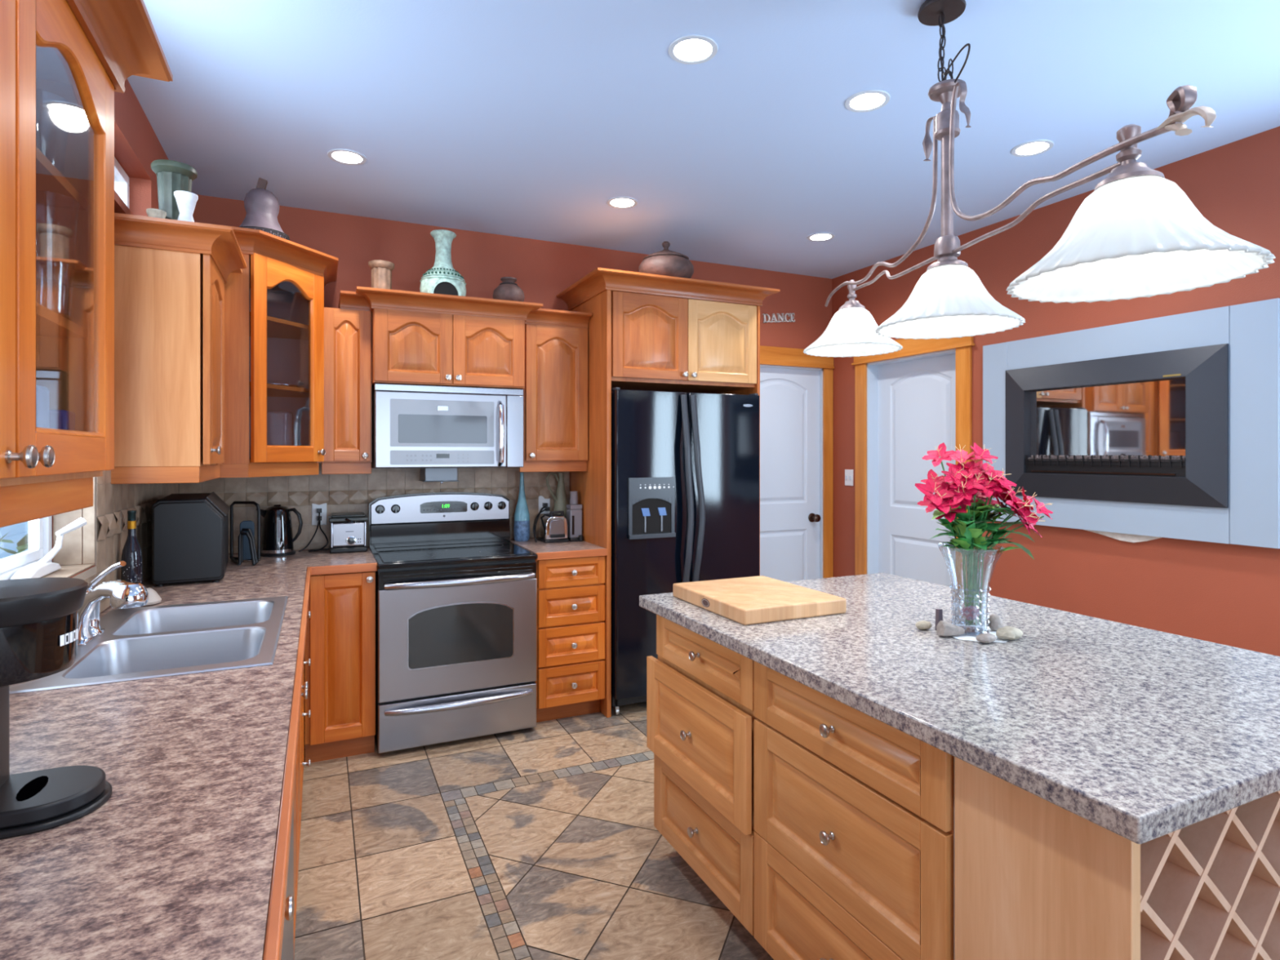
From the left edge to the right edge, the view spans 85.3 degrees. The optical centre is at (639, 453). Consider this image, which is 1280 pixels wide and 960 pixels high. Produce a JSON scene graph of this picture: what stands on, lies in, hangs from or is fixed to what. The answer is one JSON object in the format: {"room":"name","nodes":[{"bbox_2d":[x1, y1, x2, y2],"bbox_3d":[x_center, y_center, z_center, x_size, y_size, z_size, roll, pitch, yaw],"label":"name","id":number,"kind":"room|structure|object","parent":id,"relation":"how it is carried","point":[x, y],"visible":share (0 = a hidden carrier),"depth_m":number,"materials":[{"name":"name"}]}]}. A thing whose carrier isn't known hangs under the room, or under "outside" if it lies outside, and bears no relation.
{"room":"kitchen","nodes":[
{"label":"kitchen","id":0,"kind":"room"},
{"bbox_2d":[0,530,28,554],"bbox_3d":[-2.410,0.809,2.480,0.539,1.221,0.697,0,0,-25],"label":"shrub","id":1,"kind":"object","parent":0,"point":[23,544],"visible":0.09,"depth_m":2.69,"materials":[{"name":"green plant"}]},
{"bbox_2d":[52,78,168,613],"bbox_3d":[-1.010,0.062,0.514,0.195,2.715,6.780,0,0,-25],"label":"wall","id":2,"kind":"structure","parent":0,"point":[136,144],"depth_m":2.58,"materials":[{"name":"paint"}]},
{"bbox_2d":[0,515,86,580],"bbox_3d":[-1.574,-0.165,1.719,0.159,1.024,0.934,0,0,-25],"label":"window","id":3,"kind":"structure","parent":2,"relation":"in","point":[37,562],"depth_m":2.00,"materials":[{"name":"white plastic"}]},
{"bbox_2d":[0,0,173,528],"bbox_3d":[-0.914,-0.349,0.883,0.355,0.902,1.130,0,0,-25],"label":"upper cabinet","id":4,"kind":"object","parent":2,"relation":"attached to","point":[56,55],"visible":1,"depth_m":1.23,"materials":[{"name":"brown wood"}]},
{"bbox_2d":[35,384,48,433],"bbox_3d":[-1.087,-0.047,1.140,0.140,0.146,0.180,0,0,-25],"label":"storage box","id":5,"kind":"object","parent":4,"relation":"in","point":[42,392],"visible":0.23,"depth_m":1.21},
{"bbox_2d":[50,214,60,307],"bbox_3d":[-1.099,-0.339,1.250,0.088,0.200,0.086,0,0,-25],"label":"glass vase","id":6,"kind":"object","parent":4,"relation":"on","point":[58,215],"visible":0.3,"depth_m":1.27,"materials":[{"name":"clear glass"}]},
{"bbox_2d":[53,119,60,166],"bbox_3d":[-1.092,-0.548,1.247,0.082,0.130,0.080,0,0,-25],"label":"glass vase","id":7,"kind":"object","parent":4,"relation":"on","point":[59,119],"visible":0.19,"depth_m":1.27,"materials":[{"name":"clear glass"}]},
{"bbox_2d":[35,146,87,210],"bbox_3d":[-0.966,-0.474,0.860,0.225,0.018,0.934,0,0,-25],"label":"shelf","id":8,"kind":"object","parent":4,"relation":"attached to","point":[54,192],"depth_m":1.24,"materials":[{"name":"brown wood"}]},
{"bbox_2d":[35,302,87,338],"bbox_3d":[-0.966,-0.229,0.860,0.225,0.018,0.934,0,0,-25],"label":"shelf","id":9,"kind":"object","parent":4,"relation":"attached to","point":[50,324],"depth_m":1.23,"materials":[{"name":"brown wood"}]},
{"bbox_2d":[48,409,75,435],"bbox_3d":[-1.084,-0.028,1.282,0.055,0.105,0.055,0,0,-25],"label":"cup","id":10,"kind":"object","parent":4,"relation":"in","point":[58,419],"visible":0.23,"depth_m":1.27,"materials":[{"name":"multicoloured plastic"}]},
{"bbox_2d":[45,204,79,318],"bbox_3d":[-1.018,-0.339,1.194,0.088,0.200,0.086,0,0,-25],"label":"drinking glass","id":11,"kind":"object","parent":4,"relation":"on","point":[58,311],"visible":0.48,"depth_m":1.22,"materials":[{"name":"clear glass"}]},
{"bbox_2d":[62,106,71,174],"bbox_3d":[-1.018,-0.543,1.182,0.082,0.120,0.080,0,0,-25],"label":"glass vase","id":12,"kind":"object","parent":4,"relation":"on","point":[71,106],"visible":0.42,"depth_m":1.21,"materials":[{"name":"clear glass"}]},
{"bbox_2d":[114,156,128,208],"bbox_3d":[-1.701,-0.967,2.024,0.045,0.220,1.494,0,0,-25],"label":"window","id":13,"kind":"structure","parent":2,"relation":"in","point":[121,178],"depth_m":2.67,"materials":[{"name":"white glass"}]},
{"bbox_2d":[110,213,246,484],"bbox_3d":[-1.704,-0.341,2.606,0.362,0.885,0.630,0,0,-25],"label":"upper cabinet","id":14,"kind":"object","parent":2,"relation":"attached to","point":[171,276],"visible":0.98,"depth_m":2.38,"materials":[{"name":"brown wood"}]},
{"bbox_2d":[146,208,166,218],"bbox_3d":[-1.677,-0.809,2.409,0.058,0.062,0.058,0,0,-25],"label":"bowl","id":15,"kind":"object","parent":14,"relation":"on","point":[151,212],"visible":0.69,"depth_m":2.39,"materials":[{"name":"white ceramic"}]},
{"bbox_2d":[151,159,197,220],"bbox_3d":[-1.674,-0.904,2.499,0.140,0.252,0.140,0,0,-25],"label":"vase","id":16,"kind":"object","parent":14,"relation":"on","point":[172,175],"visible":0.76,"depth_m":2.46,"materials":[{"name":"green ceramic"}]},
{"bbox_2d":[173,191,198,222],"bbox_3d":[-1.595,-0.846,2.442,0.072,0.134,0.072,0,0,-25],"label":"vase","id":17,"kind":"object","parent":14,"relation":"on","point":[186,202],"visible":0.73,"depth_m":2.42,"materials":[{"name":"white ceramic"}]},
{"bbox_2d":[196,222,338,477],"bbox_3d":[-1.802,-0.420,3.245,0.719,1.044,0.753,0,0,-25],"label":"upper cabinet","id":18,"kind":"object","parent":2,"relation":"attached to","point":[274,308],"visible":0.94,"depth_m":3.12,"materials":[{"name":"brown wood"}]},
{"bbox_2d":[239,177,289,240],"bbox_3d":[-1.687,-1.082,3.099,0.224,0.288,0.224,0,0,-25],"label":"bell","id":19,"kind":"object","parent":18,"relation":"on","point":[261,206],"visible":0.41,"depth_m":3.04,"materials":[{"name":"grey metal"}]},
{"bbox_2d":[249,410,293,458],"bbox_3d":[-1.808,-0.087,3.351,0.240,0.226,0.200,0,0,-25],"label":"glass canister","id":20,"kind":"object","parent":18,"relation":"in","point":[279,424],"visible":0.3,"depth_m":3.29,"materials":[{"name":"glass"}]},
{"bbox_2d":[249,311,308,339],"bbox_3d":[-1.862,-0.609,3.274,0.612,0.018,0.625,0,0,-25],"label":"shelf","id":21,"kind":"object","parent":18,"relation":"attached to","point":[277,328],"depth_m":3.36,"materials":[{"name":"brown wood"}]},
{"bbox_2d":[249,382,308,397],"bbox_3d":[-1.862,-0.304,3.274,0.612,0.018,0.625,0,0,-25],"label":"shelf","id":22,"kind":"object","parent":18,"relation":"attached to","point":[273,390],"depth_m":3.32,"materials":[{"name":"brown wood"}]},
{"bbox_2d":[266,382,304,387],"bbox_3d":[-1.772,-0.321,3.368,0.260,0.015,0.260,0,0,-25],"label":"serving platter","id":23,"kind":"object","parent":18,"relation":"on","point":[283,384],"visible":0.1,"depth_m":3.30,"materials":[{"name":"silver metal"}]},
{"bbox_2d":[40,462,569,613],"bbox_3d":[-0.598,-0.083,2.081,2.140,1.183,3.880,0,0,-25],"label":"backsplash","id":24,"kind":"structure","parent":2,"relation":"attached to","point":[100,543],"depth_m":3.59,"materials":[{"name":"tile"}]},
{"bbox_2d":[192,194,831,722],"bbox_3d":[-0.371,0.062,4.398,4.287,2.715,0.140,0,0,-25],"label":"wall","id":25,"kind":"structure","parent":0,"point":[542,269],"depth_m":4.09,"materials":[{"name":"paint"}]},
{"bbox_2d":[311,502,326,524],"bbox_3d":[-1.706,0.322,3.694,0.072,0.116,0.008,0,0,-25],"label":"wall outlet","id":26,"kind":"object","parent":25,"relation":"attached to","point":[323,506],"visible":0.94,"depth_m":3.69,"materials":[{"name":"white"}]},
{"bbox_2d":[321,290,371,474],"bbox_3d":[-1.509,-0.345,3.568,0.232,0.894,0.408,0,0,-25],"label":"upper cabinet","id":27,"kind":"object","parent":25,"relation":"attached to","point":[347,327],"visible":0.96,"depth_m":3.44,"materials":[{"name":"brown wood"}]},
{"bbox_2d":[355,286,542,389],"bbox_3d":[-1.039,-0.576,3.736,0.920,0.447,0.499,0,0,-25],"label":"upper cabinet","id":28,"kind":"object","parent":25,"relation":"attached to","point":[418,338],"visible":0.98,"depth_m":3.55,"materials":[{"name":"brown wood"}]},
{"bbox_2d":[368,259,394,289],"bbox_3d":[-1.308,-0.880,3.515,0.126,0.170,0.126,0,0,-25],"label":"holder","id":29,"kind":"object","parent":28,"relation":"on","point":[381,270],"visible":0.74,"depth_m":3.47,"materials":[{"name":"beige ceramic"}]},
{"bbox_2d":[419,229,466,296],"bbox_3d":[-1.029,-0.974,3.636,0.234,0.358,0.238,0,0,-25],"label":"chiminea","id":30,"kind":"object","parent":28,"relation":"on","point":[442,278],"visible":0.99,"depth_m":3.58,"materials":[{"name":"green"}]},
{"bbox_2d":[371,383,523,468],"bbox_3d":[-1.040,-0.137,3.746,0.754,0.424,0.465,0,0,-25],"label":"microwave","id":31,"kind":"object","parent":28,"relation":"attached to","point":[413,426],"visible":1,"depth_m":3.58,"materials":[{"name":"white metal"}]},
{"bbox_2d":[418,467,458,483],"bbox_3d":[-1.114,0.119,3.844,0.184,0.086,0.210,0,0,-25],"label":"metal box","id":32,"kind":"object","parent":31,"relation":"attached to","point":[435,474],"visible":0.84,"depth_m":3.76,"materials":[{"name":"grey metal"}]},
{"bbox_2d":[492,276,524,302],"bbox_3d":[-0.716,-0.875,3.788,0.172,0.160,0.172,0,0,-25],"label":"round pot","id":33,"kind":"object","parent":28,"relation":"on","point":[508,290],"visible":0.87,"depth_m":3.73,"materials":[{"name":"ceramic"}]},
{"bbox_2d":[538,495,550,514],"bbox_3d":[-0.581,0.310,4.213,0.072,0.110,0.006,0,0,-25],"label":"wall outlet","id":34,"kind":"object","parent":25,"relation":"attached to","point":[541,500],"visible":0.58,"depth_m":4.21,"materials":[{"name":"white plastic"}]},
{"bbox_2d":[519,308,592,471],"bbox_3d":[-0.531,-0.345,4.019,0.396,0.894,0.408,0,0,-25],"label":"upper cabinet","id":35,"kind":"object","parent":25,"relation":"attached to","point":[555,390],"visible":0.94,"depth_m":3.89,"materials":[{"name":"brown wood"}]},
{"bbox_2d":[762,313,795,322],"bbox_3d":[0.988,-0.965,4.939,0.277,0.089,0.012,0,0,-25],"label":"word sign","id":36,"kind":"object","parent":25,"relation":"attached to","point":[779,316],"visible":1,"depth_m":4.93,"materials":[{"name":"metal"}]},
{"bbox_2d":[760,367,820,582],"bbox_3d":[1.004,0.395,4.964,0.733,2.030,0.108,0,0,-25],"label":"door","id":37,"kind":"structure","parent":25,"relation":"in","point":[790,517],"depth_m":5.02,"materials":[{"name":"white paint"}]},
{"bbox_2d":[760,345,834,577],"bbox_3d":[0.953,0.333,4.914,1.045,2.175,0.032,0,0,-25],"label":"trim","id":38,"kind":"structure","parent":25,"relation":"attached to","point":[769,355],"depth_m":5.10,"materials":[{"name":"orange wood"}]},
{"bbox_2d":[293,701,773,959],"bbox_3d":[1.038,1.421,1.331,7.000,0.003,8.452,0,0,-25],"label":"floor","id":39,"kind":"structure","parent":0,"point":[542,842],"depth_m":2.44,"materials":[{"name":"tile"}]},
{"bbox_2d":[280,797,293,959],"bbox_3d":[-0.980,0.974,1.299,0.576,0.852,0.596,0,0,-25],"label":"dishwasher","id":40,"kind":"object","parent":39,"relation":"on","point":[287,948],"visible":0.03,"depth_m":1.49,"materials":[{"name":"brown wood"}]},
{"bbox_2d":[284,895,294,920],"bbox_3d":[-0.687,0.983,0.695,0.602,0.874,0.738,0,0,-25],"label":"handle","id":41,"kind":"object","parent":40,"relation":"attached to","point":[290,904],"visible":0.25,"depth_m":0.97,"materials":[{"name":"silver metal"}]},
{"bbox_2d":[0,546,377,959],"bbox_3d":[-1.035,0.528,1.776,0.878,0.038,4.053,0,0,-25],"label":"countertop","id":42,"kind":"structure","parent":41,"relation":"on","point":[186,857],"depth_m":1.00,"materials":[{"name":"grey stone"}]},
{"bbox_2d":[0,577,112,839],"bbox_3d":[-0.928,0.349,0.962,0.319,0.322,0.188,0,0,-25],"label":"coffee maker","id":43,"kind":"object","parent":42,"relation":"on","point":[39,616],"visible":1,"depth_m":0.96,"materials":[{"name":"black plastic"}]},
{"bbox_2d":[0,765,105,829],"bbox_3d":[-0.868,0.488,0.989,0.171,0.022,0.142,0,0,-25],"label":"drip tray","id":44,"kind":"object","parent":43,"relation":"on","point":[52,797],"depth_m":0.98,"materials":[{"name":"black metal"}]},
{"bbox_2d":[77,560,148,646],"bbox_3d":[-1.444,0.404,1.852,0.337,0.215,0.147,0,0,38],"label":"faucet","id":45,"kind":"object","parent":42,"relation":"on","point":[122,594],"visible":0.79,"depth_m":1.81,"materials":[{"name":"silver metal"}]},
{"bbox_2d":[120,510,142,584],"bbox_3d":[-1.765,0.353,2.413,0.060,0.312,0.060,0,0,-25],"label":"bottle","id":46,"kind":"object","parent":42,"relation":"on","point":[131,553],"visible":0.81,"depth_m":2.40,"materials":[{"name":"black glass"}]},
{"bbox_2d":[9,595,288,693],"bbox_3d":[-1.302,0.594,1.966,0.514,0.176,0.872,0,0,-25],"label":"sink","id":47,"kind":"object","parent":42,"relation":"in","point":[135,643],"visible":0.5,"depth_m":1.96,"materials":[{"name":"silver metal"}]},
{"bbox_2d":[144,587,161,605],"bbox_3d":[-1.672,0.482,2.351,0.088,0.055,0.088,0,0,-25],"label":"pot","id":48,"kind":"object","parent":42,"relation":"on","point":[153,597],"visible":0.4,"depth_m":2.34,"materials":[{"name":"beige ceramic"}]},
{"bbox_2d":[151,491,230,586],"bbox_3d":[-1.862,0.340,2.905,0.244,0.340,0.479,0,0,-29],"label":"oven","id":49,"kind":"object","parent":42,"relation":"on","point":[190,531],"visible":1,"depth_m":2.70,"materials":[{"name":"black metal"}]},
{"bbox_2d":[230,501,260,565],"bbox_3d":[-1.840,0.367,3.259,0.106,0.283,0.284,0,0,-39],"label":"tray stand","id":50,"kind":"object","parent":42,"relation":"on","point":[255,557],"visible":0.98,"depth_m":3.28,"materials":[{"name":"black metal"}]},
{"bbox_2d":[240,520,254,559],"bbox_3d":[-1.831,0.404,3.237,0.060,0.183,0.012,0,0,-25],"label":"baking tray","id":51,"kind":"object","parent":50,"relation":"in","point":[244,524],"visible":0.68,"depth_m":3.23,"materials":[{"name":"grey metal"}]},
{"bbox_2d":[256,504,302,556],"bbox_3d":[-1.829,0.383,3.506,0.177,0.253,0.170,0,0,33],"label":"kettle","id":52,"kind":"object","parent":42,"relation":"on","point":[277,540],"visible":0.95,"depth_m":3.46,"materials":[{"name":"black plastic"}]},
{"bbox_2d":[298,508,321,551],"bbox_3d":[-1.711,0.400,3.629,0.051,0.218,0.129,0,0,27],"label":"power cord","id":53,"kind":"object","parent":42,"relation":"on","point":[318,510],"visible":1,"depth_m":3.63,"materials":[{"name":"black plastic"}]},
{"bbox_2d":[308,515,328,551],"bbox_3d":[-1.692,0.420,3.654,0.067,0.178,0.115,0,0,41],"label":"power cord","id":54,"kind":"object","parent":42,"relation":"on","point":[324,534],"visible":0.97,"depth_m":3.65,"materials":[{"name":"black plastic"}]},
{"bbox_2d":[328,511,368,553],"bbox_3d":[-1.522,0.412,3.624,0.188,0.196,0.192,0,0,-25],"label":"toaster","id":55,"kind":"object","parent":42,"relation":"on","point":[348,530],"visible":1,"depth_m":3.56,"materials":[{"name":"silver metal"}]},
{"bbox_2d":[293,681,308,952],"bbox_3d":[-1.284,0.990,1.990,0.602,0.860,0.906,0,0,-25],"label":"base cabinet","id":56,"kind":"object","parent":39,"relation":"on","point":[297,788],"visible":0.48,"depth_m":2.11,"materials":[{"name":"brown wood"}]},
{"bbox_2d":[301,610,311,809],"bbox_3d":[-1.611,0.983,2.699,0.602,0.874,0.650,0,0,-25],"label":"drawer base","id":57,"kind":"object","parent":39,"relation":"on","point":[308,662],"visible":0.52,"depth_m":2.75,"materials":[{"name":"brown wood"}]},
{"bbox_2d":[304,571,375,762],"bbox_3d":[-1.494,0.983,3.452,0.300,0.874,0.626,0,0,-25],"label":"base cabinet","id":58,"kind":"object","parent":39,"relation":"on","point":[340,638],"visible":1,"depth_m":3.20,"materials":[{"name":"brown wood"}]},
{"bbox_2d":[368,492,537,753],"bbox_3d":[-0.988,0.819,3.634,0.767,1.202,0.692,0,0,-25],"label":"range","id":59,"kind":"object","parent":39,"relation":"on","point":[455,599],"visible":1,"depth_m":3.41,"materials":[{"name":"silver metal"}]},
{"bbox_2d":[369,542,537,568],"bbox_3d":[-0.989,0.523,3.639,0.761,0.023,0.602,0,0,-25],"label":"cooktop","id":60,"kind":"object","parent":59,"relation":"in","point":[421,555],"depth_m":3.51,"materials":[{"name":"black glass"}]},
{"bbox_2d":[510,537,607,559],"bbox_3d":[-0.482,0.528,3.921,0.390,0.038,0.621,0,0,-25],"label":"countertop","id":61,"kind":"structure","parent":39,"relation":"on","point":[559,550],"depth_m":3.71,"materials":[{"name":"brown laminate"}]},
{"bbox_2d":[513,472,529,541],"bbox_3d":[-0.693,0.310,4.074,0.094,0.400,0.094,0,0,-25],"label":"glass vase","id":62,"kind":"object","parent":61,"relation":"on","point":[522,516],"visible":1,"depth_m":4.04,"materials":[{"name":"blue glass"}]},
{"bbox_2d":[533,502,547,542],"bbox_3d":[-0.589,0.404,4.095,0.037,0.209,0.243,0,0,9],"label":"power cord","id":63,"kind":"object","parent":61,"relation":"on","point":[544,504],"visible":1,"depth_m":4.09,"materials":[{"name":"black plastic"}]},
{"bbox_2d":[533,506,550,540],"bbox_3d":[-0.588,0.416,4.130,0.045,0.184,0.190,0,0,18],"label":"power cord","id":64,"kind":"object","parent":61,"relation":"on","point":[547,508],"visible":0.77,"depth_m":4.14,"materials":[{"name":"black plastic"}]},
{"bbox_2d":[537,511,568,542],"bbox_3d":[-0.504,0.420,4.046,0.141,0.180,0.159,0,0,-25],"label":"toaster","id":65,"kind":"object","parent":61,"relation":"on","point":[553,526],"visible":1,"depth_m":3.99,"materials":[{"name":"silver metal"}]},
{"bbox_2d":[546,471,568,518],"bbox_3d":[-0.504,0.310,4.192,0.152,0.399,0.094,0,0,-25],"label":"pitcher","id":66,"kind":"object","parent":61,"relation":"on","point":[561,500],"visible":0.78,"depth_m":4.17,"materials":[{"name":"green ceramic"}]},
{"bbox_2d":[566,490,583,542],"bbox_3d":[-0.381,0.365,4.062,0.078,0.290,0.113,0,0,-25],"label":"food processor","id":67,"kind":"object","parent":61,"relation":"on","point":[574,511],"visible":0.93,"depth_m":4.04,"materials":[{"name":"grey plastic"}]},
{"bbox_2d":[566,508,582,537],"bbox_3d":[-0.386,0.408,4.072,0.074,0.166,0.084,0,0,-25],"label":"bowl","id":68,"kind":"object","parent":67,"relation":"on","point":[574,516],"depth_m":4.03,"materials":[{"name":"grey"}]},
{"bbox_2d":[535,555,604,722],"bbox_3d":[-0.479,0.983,3.920,0.386,0.874,0.626,0,0,-25],"label":"drawer base","id":69,"kind":"object","parent":39,"relation":"on","point":[570,682],"visible":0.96,"depth_m":3.67,"materials":[{"name":"brown wood"}]},
{"bbox_2d":[556,267,780,717],"bbox_3d":[0.158,0.225,4.178,1.154,2.390,0.697,0,0,-25],"label":"tall cabinet","id":70,"kind":"object","parent":39,"relation":"on","point":[646,331],"visible":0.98,"depth_m":3.91,"materials":[{"name":"brown wood"}]},
{"bbox_2d":[638,241,693,278],"bbox_3d":[0.148,-1.087,3.955,0.316,0.240,0.316,0,0,-25],"label":"tureen","id":71,"kind":"object","parent":70,"relation":"on","point":[665,262],"visible":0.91,"depth_m":3.83,"materials":[{"name":"ceramic"}]},
{"bbox_2d":[611,387,759,715],"bbox_3d":[0.174,0.531,4.150,0.918,1.773,0.708,0,0,-25],"label":"refrigerator","id":72,"kind":"object","parent":39,"relation":"on","point":[685,466],"visible":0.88,"depth_m":3.82,"materials":[{"name":"black metal"}]},
{"bbox_2d":[646,614,1279,959],"bbox_3d":[0.821,0.984,1.956,1.072,0.872,1.610,0,0,-25],"label":"kitchen island","id":73,"kind":"object","parent":39,"relation":"on","point":[829,830],"visible":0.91,"depth_m":1.44,"materials":[{"name":"brown wood"}]},
{"bbox_2d":[639,572,1279,844],"bbox_3d":[0.871,0.530,1.977,1.153,0.040,1.682,0,0,-25],"label":"island countertop","id":74,"kind":"structure","parent":73,"relation":"on","point":[1141,735],"depth_m":1.50,"materials":[{"name":"grey stone"}]},
{"bbox_2d":[672,575,846,625],"bbox_3d":[0.388,0.486,2.346,0.389,0.048,0.463,0,0,-25],"label":"cutting board","id":75,"kind":"object","parent":74,"relation":"on","point":[752,600],"visible":1,"depth_m":2.22,"materials":[{"name":"brown wood"}]},
{"bbox_2d":[915,620,932,629],"bbox_3d":[0.823,0.497,2.014,0.052,0.026,0.036,0,0,-25],"label":"stone","id":76,"kind":"object","parent":74,"relation":"on","point":[923,624],"visible":1,"depth_m":2.00,"materials":[{"name":"beige stone"}]},
{"bbox_2d":[934,608,942,631],"bbox_3d":[0.863,0.479,2.003,0.020,0.062,0.012,0,0,-25],"label":"chip","id":77,"kind":"object","parent":74,"relation":"on","point":[939,612],"visible":0.71,"depth_m":2.00,"materials":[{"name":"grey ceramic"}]},
{"bbox_2d":[936,620,964,636],"bbox_3d":[0.869,0.487,1.938,0.076,0.043,0.042,0,0,-9],"label":"stone","id":78,"kind":"object","parent":74,"relation":"on","point":[944,628],"visible":1,"depth_m":1.92,"materials":[{"name":"stone"}]},
{"bbox_2d":[950,623,1016,642],"bbox_3d":[0.954,0.509,1.972,0.206,0.001,0.208,0,0,-25],"label":"doily","id":79,"kind":"object","parent":74,"relation":"on","point":[969,634],"visible":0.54,"depth_m":1.96,"materials":[{"name":"white fabric"}]},
{"bbox_2d":[937,544,1004,633],"bbox_3d":[0.939,0.385,1.976,0.178,0.246,0.178,0,0,-25],"label":"crystal vase","id":80,"kind":"object","parent":79,"relation":"on","point":[939,545],"visible":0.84,"depth_m":1.98,"materials":[{"name":"clear glass"}]},
{"bbox_2d":[915,442,1053,625],"bbox_3d":[0.978,0.228,1.966,0.394,0.521,0.177,0,0,0],"label":"flower bouquet","id":81,"kind":"object","parent":80,"relation":"in","point":[973,485],"visible":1,"depth_m":1.96,"materials":[{"name":"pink plant"}]},
{"bbox_2d":[975,632,995,643],"bbox_3d":[0.932,0.497,1.869,0.062,0.026,0.040,0,0,-25],"label":"stone","id":82,"kind":"object","parent":79,"relation":"on","point":[985,637],"visible":1,"depth_m":1.85,"materials":[{"name":"white stone"}]},
{"bbox_2d":[986,613,1003,631],"bbox_3d":[1.019,0.486,1.994,0.048,0.050,0.038,0,0,-25],"label":"stone","id":83,"kind":"object","parent":79,"relation":"on","point":[995,622],"visible":0.93,"depth_m":1.98,"materials":[{"name":"grey stone"}]},
{"bbox_2d":[995,626,1023,639],"bbox_3d":[1.011,0.492,1.903,0.085,0.035,0.050,0,0,-25],"label":"stone","id":84,"kind":"object","parent":79,"relation":"on","point":[1009,633],"visible":1,"depth_m":1.89,"materials":[{"name":"beige stone"}]},
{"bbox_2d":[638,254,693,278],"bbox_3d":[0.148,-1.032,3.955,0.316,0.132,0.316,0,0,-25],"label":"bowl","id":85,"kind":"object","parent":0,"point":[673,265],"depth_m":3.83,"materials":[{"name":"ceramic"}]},
{"bbox_2d":[127,0,1279,279],"bbox_3d":[0.969,-1.355,1.371,4.587,0.120,7.080,0,0,-25],"label":"ceiling","id":86,"kind":"structure","parent":0,"point":[519,118],"depth_m":2.59,"materials":[{"name":"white paint"}]},
{"bbox_2d":[327,148,366,164],"bbox_3d":[-1.278,-1.293,3.030,0.160,0.004,0.160,0,0,-25],"label":"recessed light","id":87,"kind":"object","parent":86,"relation":"in","point":[347,157],"visible":1,"depth_m":3.03,"materials":[{"name":"white"}]},
{"bbox_2d":[606,196,637,208],"bbox_3d":[-0.091,-1.293,3.581,0.160,0.004,0.160,0,0,-25],"label":"recessed light","id":88,"kind":"object","parent":86,"relation":"in","point":[618,202],"visible":1,"depth_m":3.58,"materials":[{"name":"white"}]},
{"bbox_2d":[667,34,718,64],"bbox_3d":[0.170,-1.293,2.226,0.160,0.004,0.160,0,0,-25],"label":"recessed light","id":89,"kind":"object","parent":86,"relation":"in","point":[694,49],"visible":1,"depth_m":2.22,"materials":[{"name":"white"}]},
{"bbox_2d":[807,232,834,241],"bbox_3d":[1.080,-1.293,4.149,0.160,0.004,0.160,0,0,-25],"label":"recessed light","id":90,"kind":"object","parent":86,"relation":"in","point":[820,237],"visible":1,"depth_m":4.15,"materials":[{"name":"white"}]},
{"bbox_2d":[844,89,890,112],"bbox_3d":[0.834,-1.293,2.550,0.160,0.004,0.160,0,0,-25],"label":"recessed light","id":91,"kind":"object","parent":86,"relation":"in","point":[868,100],"visible":1,"depth_m":2.54,"materials":[{"name":"white"}]},
{"bbox_2d":[1010,139,1053,156],"bbox_3d":[1.662,-1.293,2.944,0.160,0.004,0.160,0,0,-25],"label":"recessed light","id":92,"kind":"object","parent":86,"relation":"in","point":[1032,148],"visible":1,"depth_m":2.94,"materials":[{"name":"white"}]},
{"bbox_2d":[803,0,1275,357],"bbox_3d":[0.865,-0.801,2.101,0.386,0.986,2.115,0,0,0],"label":"pendant light","id":93,"kind":"object","parent":86,"relation":"hanging from","point":[1138,233],"visible":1,"depth_m":1.37,"materials":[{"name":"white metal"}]},
{"bbox_2d":[831,126,1279,656],"bbox_3d":[2.834,0.062,2.253,0.140,2.715,6.720,0,0,-25],"label":"wall","id":94,"kind":"structure","parent":0,"point":[1228,594],"depth_m":3.29,"materials":[{"name":"paint"}]},
{"bbox_2d":[844,469,853,485],"bbox_3d":[1.496,0.172,4.976,0.011,0.116,0.086,0,0,-25],"label":"light switch","id":95,"kind":"object","parent":94,"relation":"attached to","point":[848,473],"visible":1,"depth_m":4.97,"materials":[{"name":"white plastic"}]},
{"bbox_2d":[760,348,955,578],"bbox_3d":[1.437,0.398,4.756,1.546,2.045,0.659,0,0,29],"label":"trim","id":96,"kind":"structure","parent":94,"relation":"attached to","point":[872,368],"depth_m":4.83,"materials":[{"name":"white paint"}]},
{"bbox_2d":[851,336,974,590],"bbox_3d":[1.718,0.338,4.470,0.032,2.165,0.995,0,0,-25],"label":"trim","id":97,"kind":"structure","parent":94,"relation":"attached to","point":[963,345],"depth_m":4.55,"materials":[{"name":"orange wood"}]},
{"bbox_2d":[877,353,955,587],"bbox_3d":[1.833,0.398,4.523,0.035,2.025,0.741,0,0,-25],"label":"door","id":98,"kind":"structure","parent":94,"relation":"in","point":[917,398],"depth_m":4.57,"materials":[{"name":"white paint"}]},
{"bbox_2d":[1085,529,1161,542],"bbox_3d":[2.269,0.394,3.286,0.019,0.041,0.368,0,0,-25],"label":"plaster patch","id":99,"kind":"object","parent":94,"relation":"attached to","point":[1131,538],"visible":0.76,"depth_m":3.25,"materials":[{"name":"white paint"}]},
{"bbox_2d":[982,297,1279,548],"bbox_3d":[2.213,-0.118,3.317,0.090,0.980,1.333,0,0,-25],"label":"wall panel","id":100,"kind":"object","parent":94,"relation":"attached to","point":[1166,426],"visible":1,"depth_m":3.13,"materials":[{"name":"grey paint"}]},
{"label":"outside","id":101,"kind":"structure","parent":0,"visible":0},
{"bbox_2d":[0,521,29,559],"bbox_3d":[-4.354,-0.180,4.324,0.110,3.200,10.500,0,0,-25],"label":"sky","id":102,"kind":"structure","parent":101,"point":[15,532],"depth_m":5.22,"materials":[{"name":"blue"}]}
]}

